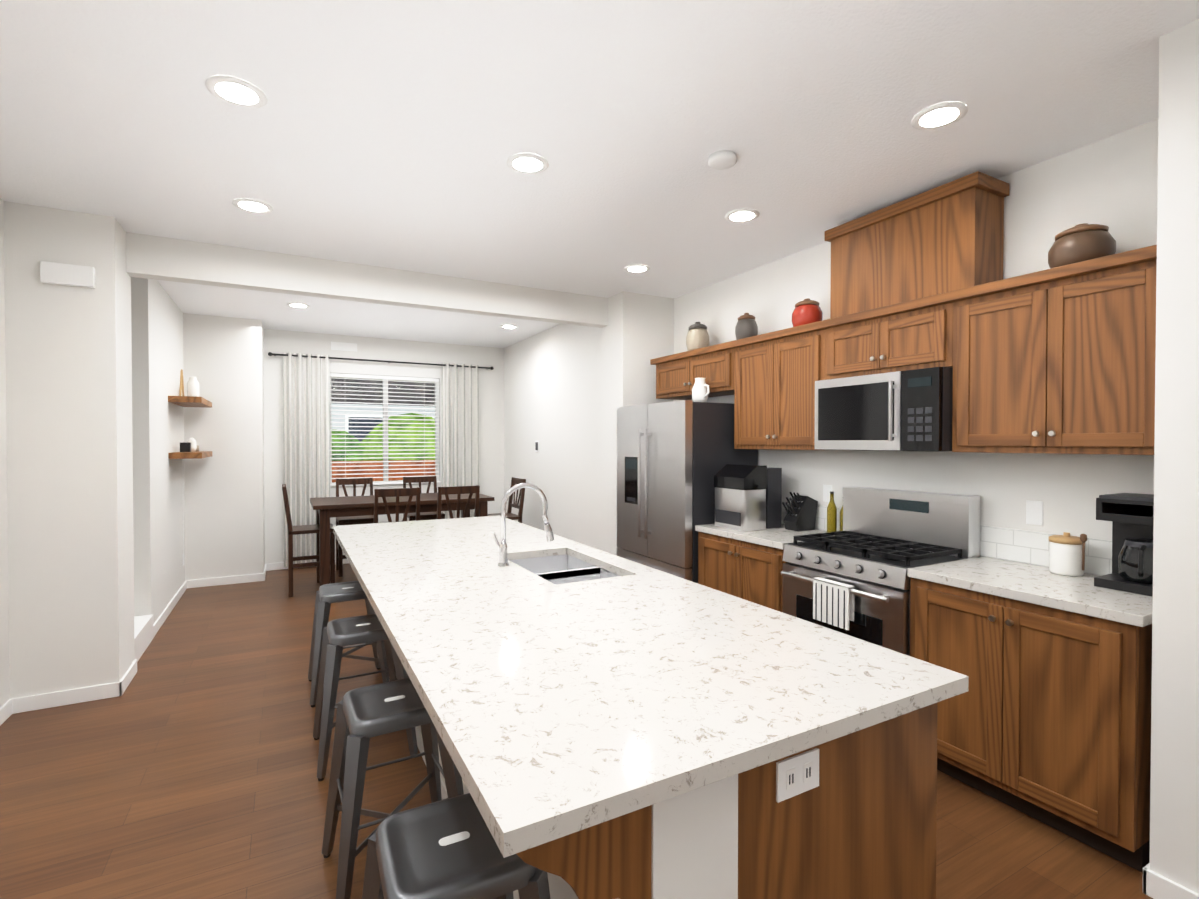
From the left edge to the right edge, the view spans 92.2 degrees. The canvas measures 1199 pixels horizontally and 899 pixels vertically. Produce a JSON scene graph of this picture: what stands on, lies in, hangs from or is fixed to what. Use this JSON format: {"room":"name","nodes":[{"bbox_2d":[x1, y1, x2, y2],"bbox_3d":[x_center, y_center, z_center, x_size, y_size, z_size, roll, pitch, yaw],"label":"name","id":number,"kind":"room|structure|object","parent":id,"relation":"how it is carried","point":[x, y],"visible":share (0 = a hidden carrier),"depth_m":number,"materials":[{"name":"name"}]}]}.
{"room":"kitchen","nodes":[
{"label":"kitchen","id":0,"kind":"room"},
{"bbox_2d":[126,232,607,327],"bbox_3d":[-1.450,-1.266,4.579,3.610,0.253,0.129,0,1,-29],"label":"header beam","id":1,"kind":"structure","parent":0,"point":[169,259],"depth_m":4.28,"materials":[{"name":"white paint"}]},
{"bbox_2d":[0,563,1152,898],"bbox_3d":[-1.197,1.512,2.902,6.300,0.060,10.100,0,1,-29],"label":"floor","id":2,"kind":"structure","parent":0,"point":[184,765],"depth_m":2.51,"materials":[{"name":"brown wood"}]},
{"bbox_2d":[282,484,334,596],"bbox_3d":[-2.984,0.901,5.919,0.472,1.087,0.420,0,1,-29],"label":"dining chair","id":3,"kind":"object","parent":2,"relation":"on","point":[301,529],"visible":0.81,"depth_m":5.74,"materials":[{"name":"brown wood"}]},
{"bbox_2d":[308,581,389,706],"bbox_3d":[-1.563,1.163,3.587,0.444,0.620,0.444,0,1,-29],"label":"stool","id":4,"kind":"object","parent":2,"relation":"on","point":[327,595],"visible":0.83,"depth_m":3.49,"materials":[{"name":"grey metal"}]},
{"bbox_2d":[336,478,373,576],"bbox_3d":[-2.859,0.890,6.790,0.420,1.087,0.472,0,1,-29],"label":"dining chair","id":5,"kind":"object","parent":2,"relation":"on","point":[355,520],"visible":0.4,"depth_m":6.82,"materials":[{"name":"brown wood"}]},
{"bbox_2d":[313,614,417,780],"bbox_3d":[-1.171,1.172,2.867,0.443,0.620,0.443,0,1,-29],"label":"stool","id":6,"kind":"object","parent":2,"relation":"on","point":[339,634],"visible":0.56,"depth_m":2.76,"materials":[{"name":"grey metal"}]},
{"bbox_2d":[322,678,463,898],"bbox_3d":[-0.723,1.183,2.041,0.454,0.620,0.454,0,1,-29],"label":"stool","id":7,"kind":"object","parent":2,"relation":"on","point":[365,714],"visible":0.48,"depth_m":1.97,"materials":[{"name":"grey metal"}]},
{"bbox_2d":[374,487,419,522],"bbox_3d":[-2.009,0.905,5.645,0.420,1.087,0.472,0,1,-29],"label":"dining chair","id":8,"kind":"object","parent":2,"relation":"on","point":[397,493],"visible":0.29,"depth_m":5.45,"materials":[{"name":"brown wood"}]},
{"bbox_2d":[310,493,494,585],"bbox_3d":[-2.166,0.984,6.353,1.800,0.910,0.900,0,1,-29],"label":"dining table","id":9,"kind":"object","parent":2,"relation":"on","point":[326,508],"visible":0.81,"depth_m":5.93,"materials":[{"name":"brown wood"}]},
{"bbox_2d":[403,476,444,520],"bbox_3d":[-2.182,0.886,7.158,0.420,1.087,0.472,0,1,-29],"label":"dining chair","id":10,"kind":"object","parent":2,"relation":"on","point":[424,515],"visible":0.25,"depth_m":7.26,"materials":[{"name":"brown wood"}]},
{"bbox_2d":[362,793,549,898],"bbox_3d":[-0.331,1.192,1.320,0.453,0.620,0.453,0,1,-29],"label":"stool","id":11,"kind":"object","parent":2,"relation":"on","point":[446,849],"visible":0.73,"depth_m":1.26,"materials":[{"name":"grey metal"}]},
{"bbox_2d":[437,485,479,518],"bbox_3d":[-1.499,0.901,5.900,0.432,1.087,0.484,0,1,-29],"label":"dining chair","id":12,"kind":"object","parent":2,"relation":"on","point":[458,491],"visible":0.25,"depth_m":5.71,"materials":[{"name":"brown wood"}]},
{"bbox_2d":[488,477,525,522],"bbox_3d":[-1.172,0.889,6.903,0.472,1.087,0.420,0,1,-29],"label":"dining chair","id":13,"kind":"object","parent":2,"relation":"on","point":[515,503],"visible":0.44,"depth_m":6.91,"materials":[{"name":"brown wood"}]},
{"bbox_2d":[340,544,936,898],"bbox_3d":[-0.487,1.039,2.751,1.130,0.886,3.579,0,1,-29],"label":"kitchen island","id":14,"kind":"object","parent":2,"relation":"on","point":[854,817],"depth_m":1.21,"materials":[{"name":"brown"}]},
{"bbox_2d":[333,516,968,857],"bbox_3d":[-0.475,0.573,2.754,1.220,0.038,3.630,0,1,-29],"label":"island countertop","id":15,"kind":"structure","parent":14,"relation":"on","point":[568,708],"depth_m":1.45,"materials":[{"name":"white stone"}]},
{"bbox_2d":[492,483,553,565],"bbox_3d":[-0.369,0.356,2.815,0.288,0.390,0.111,0,1,-29],"label":"faucet","id":16,"kind":"object","parent":15,"relation":"on","point":[503,552],"visible":1,"depth_m":2.76,"materials":[{"name":"silver metal"}]},
{"bbox_2d":[509,552,620,583],"bbox_3d":[-0.183,0.681,2.806,0.416,0.204,0.756,0,1,-29],"label":"sink","id":17,"kind":"object","parent":15,"relation":"in","point":[559,566],"depth_m":3.11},
{"bbox_2d":[617,400,757,582],"bbox_3d":[0.648,0.553,4.639,0.747,1.815,0.960,0,1,-29],"label":"refrigerator","id":18,"kind":"object","parent":2,"relation":"on","point":[674,458],"visible":0.62,"depth_m":4.26,"materials":[{"name":"grey metal"}]},
{"bbox_2d":[692,378,709,401],"bbox_3d":[0.772,-0.446,4.343,0.124,0.185,0.168,0,1,-29],"label":"jug","id":19,"kind":"object","parent":18,"relation":"on","point":[700,391],"visible":0.92,"depth_m":4.32,"materials":[{"name":"white ceramic"}]},
{"bbox_2d":[695,524,834,611],"bbox_3d":[1.134,1.004,3.871,0.640,0.928,0.822,0,1,-29],"label":"base cabinet","id":20,"kind":"object","parent":2,"relation":"on","point":[747,565],"visible":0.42,"depth_m":3.68,"materials":[{"name":"brown wood"}]},
{"bbox_2d":[714,464,781,530],"bbox_3d":[1.032,0.322,4.017,0.363,0.430,0.315,0,1,-29],"label":"ice maker","id":21,"kind":"object","parent":20,"relation":"on","point":[748,497],"visible":0.98,"depth_m":3.90,"materials":[{"name":"silver metal"}]},
{"bbox_2d":[782,492,817,530],"bbox_3d":[1.335,0.411,3.872,0.249,0.254,0.110,0,1,-29],"label":"knife block","id":22,"kind":"object","parent":20,"relation":"on","point":[801,510],"visible":1,"depth_m":3.84,"materials":[{"name":"black"}]},
{"bbox_2d":[827,491,842,531],"bbox_3d":[1.525,0.406,3.685,0.137,0.270,0.060,0,1,35],"label":"oil bottles","id":23,"kind":"object","parent":20,"relation":"on","point":[831,517],"visible":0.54,"depth_m":3.68,"materials":[{"name":"yellow glass"}]},
{"bbox_2d":[781,486,979,655],"bbox_3d":[1.484,0.859,3.156,0.698,1.240,0.754,0,1,-29],"label":"range","id":24,"kind":"object","parent":2,"relation":"on","point":[852,578],"visible":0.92,"depth_m":3.02,"materials":[{"name":"grey metal"}]},
{"bbox_2d":[907,556,1152,871],"bbox_3d":[1.897,1.021,2.467,0.640,0.928,0.842,0,1,-29],"label":"base cabinet","id":25,"kind":"object","parent":2,"relation":"on","point":[1045,719],"visible":0.79,"depth_m":2.23,"materials":[{"name":"brown wood"}]},
{"bbox_2d":[1049,532,1086,575],"bbox_3d":[2.093,0.459,2.572,0.128,0.190,0.148,0,1,-29],"label":"canister","id":26,"kind":"object","parent":25,"relation":"on","point":[1066,554],"visible":1,"depth_m":2.53,"materials":[{"name":"white ceramic"}]},
{"bbox_2d":[1094,493,1153,595],"bbox_3d":[2.174,0.372,2.299,0.277,0.372,0.245,0,1,-29],"label":"coffee maker","id":27,"kind":"object","parent":25,"relation":"on","point":[1130,516],"visible":0.65,"depth_m":2.28,"materials":[{"name":"black plastic"}]},
{"bbox_2d":[0,19,1198,893],"bbox_3d":[-1.218,0.056,2.816,6.080,2.854,9.880,0,1,-29],"label":"wall","id":28,"kind":"structure","parent":0,"point":[99,493],"depth_m":3.38,"materials":[{"name":"white paint"}]},
{"bbox_2d":[0,698,15,725],"bbox_3d":[-1.826,1.469,0.534,0.014,0.085,6.140,0,1,-29],"label":"baseboard","id":29,"kind":"structure","parent":28,"relation":"attached to","point":[9,708],"depth_m":3.17,"materials":[{"name":"white"}]},
{"bbox_2d":[40,261,94,287],"bbox_3d":[-3.046,-1.001,3.309,0.230,0.115,0.044,0,1,-29],"label":"door chime","id":30,"kind":"object","parent":28,"relation":"attached to","point":[66,274],"visible":0.96,"depth_m":3.29,"materials":[{"name":"white plastic"}]},
{"bbox_2d":[16,678,127,712],"bbox_3d":[-3.065,1.434,3.347,0.464,0.085,0.014,0,1,-29],"label":"baseboard","id":31,"kind":"structure","parent":28,"relation":"attached to","point":[103,691],"depth_m":3.34,"materials":[{"name":"white"}]},
{"bbox_2d":[122,659,136,684],"bbox_3d":[-2.968,1.430,3.640,0.014,0.085,0.390,0,1,-29],"label":"baseboard","id":32,"kind":"structure","parent":28,"relation":"attached to","point":[131,672],"depth_m":3.67,"materials":[{"name":"white wood"}]},
{"bbox_2d":[134,614,153,661],"bbox_3d":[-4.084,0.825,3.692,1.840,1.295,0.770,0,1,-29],"label":"trim","id":33,"kind":"structure","parent":28,"relation":"attached to","point":[143,631],"depth_m":4.22,"materials":[{"name":"white"}]},
{"bbox_2d":[154,580,187,635],"bbox_3d":[-3.879,1.411,5.232,0.014,0.085,1.744,0,1,-29],"label":"baseboard","id":34,"kind":"structure","parent":28,"relation":"attached to","point":[161,619],"depth_m":5.09,"materials":[{"name":"white"}]},
{"bbox_2d":[183,514,183,553],"bbox_3d":[-4.223,0.597,5.859,0.013,1.036,0.040,0,1,-29],"label":"cord","id":35,"kind":"object","parent":28,"relation":"attached to","point":[183,533],"visible":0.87,"depth_m":5.85,"materials":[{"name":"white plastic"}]},
{"bbox_2d":[168,396,211,458],"bbox_3d":[-3.952,-0.204,5.595,0.249,0.565,0.860,0,1,-29],"label":"floating shelf","id":36,"kind":"object","parent":28,"relation":"attached to","point":[187,401],"visible":0.94,"depth_m":5.26,"materials":[{"name":"brown wood"}]},
{"bbox_2d":[179,369,198,396],"bbox_3d":[-3.997,-0.624,5.642,0.118,0.275,0.534,0,1,-29],"label":"decor","id":37,"kind":"object","parent":36,"relation":"on","point":[192,386],"visible":0.77,"depth_m":5.68,"materials":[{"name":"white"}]},
{"bbox_2d":[180,438,198,451],"bbox_3d":[-4.000,-0.046,5.661,0.100,0.135,0.506,0,1,-24],"label":"decor","id":38,"kind":"object","parent":36,"relation":"on","point":[190,445],"visible":1,"depth_m":5.47,"materials":[{"name":"black"}]},
{"bbox_2d":[188,570,267,587],"bbox_3d":[-3.967,1.399,6.170,0.674,0.085,0.017,0,1,-29],"label":"baseboard","id":39,"kind":"structure","parent":28,"relation":"attached to","point":[237,579],"depth_m":6.15,"materials":[{"name":"white"}]},
{"bbox_2d":[268,558,348,570],"bbox_3d":[-2.667,1.383,7.501,2.910,0.085,0.014,0,1,-29],"label":"baseboard","id":40,"kind":"structure","parent":28,"relation":"attached to","point":[271,566],"depth_m":6.87,"materials":[{"name":"white"}]},
{"bbox_2d":[331,342,356,351],"bbox_3d":[-3.182,-1.281,7.189,0.300,0.100,0.009,0,1,-29],"label":"air vent","id":41,"kind":"object","parent":28,"relation":"in","point":[341,346],"visible":1,"depth_m":7.18,"materials":[{"name":"white plastic"}]},
{"bbox_2d":[268,352,493,566],"bbox_3d":[-2.681,0.116,7.416,2.728,2.540,0.118,0,1,-29],"label":"curtain","id":42,"kind":"object","parent":28,"relation":"attached to","point":[306,410],"visible":0.81,"depth_m":7.00,"materials":[{"name":"white fabric"}]},
{"bbox_2d":[330,377,439,485],"bbox_3d":[-2.771,-0.250,7.483,1.366,1.406,0.130,0,1,-29],"label":"window","id":43,"kind":"structure","parent":28,"relation":"in","point":[383,481],"depth_m":7.48,"materials":[{"name":"white glass"}]},
{"bbox_2d":[330,373,438,480],"bbox_3d":[-2.759,-0.272,7.462,1.350,1.355,0.038,0,1,-29],"label":"window blinds","id":44,"kind":"object","parent":43,"relation":"attached to","point":[388,378],"visible":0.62,"depth_m":7.45,"materials":[{"name":"white plastic"}]},
{"bbox_2d":[535,441,538,451],"bbox_3d":[-0.771,-0.040,7.110,0.013,0.140,0.120,0,1,-29],"label":"light switch","id":45,"kind":"object","parent":28,"relation":"attached to","point":[536,446],"visible":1,"depth_m":7.10,"materials":[{"name":"white plastic"}]},
{"bbox_2d":[650,342,729,399],"bbox_3d":[0.859,-0.613,4.693,0.319,0.345,1.010,0,1,-29],"label":"upper cabinet","id":46,"kind":"object","parent":28,"relation":"attached to","point":[676,374],"depth_m":4.59,"materials":[{"name":"brown wood"}]},
{"bbox_2d":[686,322,709,350],"bbox_3d":[0.806,-0.917,4.735,0.190,0.259,0.190,0,1,-29],"label":"jar","id":47,"kind":"object","parent":46,"relation":"on","point":[697,337],"visible":0.81,"depth_m":4.66,"materials":[{"name":"beige ceramic"}]},
{"bbox_2d":[730,322,817,449],"bbox_3d":[1.291,-0.388,3.901,0.319,0.775,0.800,0,1,-29],"label":"upper cabinet","id":48,"kind":"object","parent":28,"relation":"attached to","point":[773,375],"depth_m":3.80,"materials":[{"name":"brown wood"}]},
{"bbox_2d":[735,313,757,339],"bbox_3d":[1.079,-0.892,4.234,0.162,0.221,0.162,0,1,-29],"label":"jar","id":49,"kind":"object","parent":48,"relation":"on","point":[746,326],"visible":0.85,"depth_m":4.17,"materials":[{"name":"grey ceramic"}]},
{"bbox_2d":[792,298,822,326],"bbox_3d":[1.346,-0.876,3.743,0.190,0.202,0.190,0,1,-29],"label":"jar","id":50,"kind":"object","parent":48,"relation":"on","point":[807,311],"visible":0.77,"depth_m":3.67,"materials":[{"name":"red ceramic"}]},
{"bbox_2d":[823,484,831,501],"bbox_3d":[1.521,0.293,3.846,0.006,0.115,0.070,0,1,-29],"label":"outlet","id":51,"kind":"object","parent":28,"relation":"attached to","point":[827,489],"visible":0.75,"depth_m":3.85,"materials":[{"name":"white plastic"}]},
{"bbox_2d":[818,291,945,380],"bbox_3d":[1.663,-0.590,3.213,0.319,0.355,0.760,0,1,-29],"label":"upper cabinet","id":52,"kind":"object","parent":28,"relation":"attached to","point":[907,334],"depth_m":3.11,"materials":[{"name":"brown wood"}]},
{"bbox_2d":[815,367,952,451],"bbox_3d":[1.608,-0.200,3.188,0.438,0.411,0.748,0,1,-29],"label":"microwave","id":53,"kind":"object","parent":52,"relation":"attached to","point":[908,410],"visible":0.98,"depth_m":3.01,"materials":[{"name":"grey metal"}]},
{"bbox_2d":[825,171,1009,314],"bbox_3d":[1.681,-1.044,3.174,0.319,0.555,0.835,0,1,-29],"label":"cover","id":54,"kind":"object","parent":28,"relation":"attached to","point":[951,234],"depth_m":2.99,"materials":[{"name":"brown wood"}]},
{"bbox_2d":[1026,500,1042,525],"bbox_3d":[2.098,0.306,2.783,0.006,0.115,0.070,0,1,-29],"label":"outlet","id":55,"kind":"object","parent":28,"relation":"attached to","point":[1034,512],"visible":1,"depth_m":2.78,"materials":[{"name":"white plastic"}]},
{"bbox_2d":[946,245,1156,454],"bbox_3d":[2.038,-0.371,2.526,0.319,0.775,0.810,0,1,-29],"label":"upper cabinet","id":56,"kind":"object","parent":28,"relation":"attached to","point":[1059,360],"depth_m":2.41,"materials":[{"name":"brown wood"}]},
{"bbox_2d":[1048,223,1115,268],"bbox_3d":[2.061,-0.860,2.469,0.224,0.202,0.224,0,1,-29],"label":"jar","id":57,"kind":"object","parent":56,"relation":"on","point":[1080,243],"visible":0.77,"depth_m":2.39,"materials":[{"name":"brown ceramic"}]},
{"bbox_2d":[1142,863,1198,898],"bbox_3d":[2.438,1.465,0.833,0.014,0.085,2.534,0,1,-29],"label":"baseboard","id":58,"kind":"structure","parent":28,"relation":"attached to","point":[1156,886],"depth_m":1.90,"materials":[{"name":"white"}]},
{"bbox_2d":[0,0,1198,347],"bbox_3d":[-1.197,-1.402,2.866,6.300,0.060,10.100,0,1,-29],"label":"ceiling","id":59,"kind":"structure","parent":0,"point":[394,134],"depth_m":2.41,"materials":[{"name":"white paint"}]},
{"bbox_2d":[206,75,266,107],"bbox_3d":[-1.380,-1.357,2.198,0.199,0.011,0.199,0,1,22],"label":"recessed light","id":60,"kind":"object","parent":59,"relation":"in","point":[243,93],"depth_m":2.18,"materials":[{"name":"white"}]},
{"bbox_2d":[232,198,272,212],"bbox_3d":[-1.953,-1.370,3.252,0.199,0.011,0.199,-1,1,-38],"label":"recessed light","id":61,"kind":"object","parent":59,"relation":"in","point":[254,205],"depth_m":3.24,"materials":[{"name":"white"}]},
{"bbox_2d":[287,303,309,307],"bbox_3d":[-2.929,-1.400,5.613,0.199,0.011,0.199,-1,1,-38],"label":"recessed light","id":62,"kind":"object","parent":59,"relation":"in","point":[297,305],"depth_m":5.60,"materials":[{"name":"white"}]},
{"bbox_2d":[500,325,517,328],"bbox_3d":[-1.040,-1.412,6.639,0.199,0.011,0.199,-1,1,-38],"label":"recessed light","id":63,"kind":"object","parent":59,"relation":"in","point":[503,326],"depth_m":6.62,"materials":[{"name":"white"}]},
{"bbox_2d":[507,153,548,173],"bbox_3d":[-0.344,-1.364,2.761,0.199,0.011,0.199,0,1,22],"label":"recessed light","id":64,"kind":"object","parent":59,"relation":"in","point":[521,162],"depth_m":2.75,"materials":[{"name":"white"}]},
{"bbox_2d":[624,264,649,272],"bbox_3d":[0.289,-1.385,4.425,0.199,0.011,0.199,0,1,22],"label":"recessed light","id":65,"kind":"object","parent":59,"relation":"in","point":[635,268],"depth_m":4.41,"materials":[{"name":"white plastic"}]},
{"bbox_2d":[708,150,736,169],"bbox_3d":[0.576,-1.353,2.703,0.134,0.034,0.134,0,1,-29],"label":"smoke detector","id":66,"kind":"object","parent":59,"relation":"attached to","point":[722,160],"visible":1,"depth_m":2.67,"materials":[{"name":"white plastic"}]},
{"bbox_2d":[725,208,759,222],"bbox_3d":[0.839,-1.372,3.392,0.199,0.011,0.199,-1,1,-38],"label":"recessed light","id":67,"kind":"object","parent":59,"relation":"in","point":[738,215],"depth_m":3.38,"materials":[{"name":"white"}]},
{"bbox_2d":[911,102,967,129],"bbox_3d":[1.388,-1.359,2.360,0.199,0.011,0.199,-1,1,-38],"label":"recessed light","id":68,"kind":"object","parent":59,"relation":"in","point":[940,114],"depth_m":2.35,"materials":[{"name":"white"}]}
]}

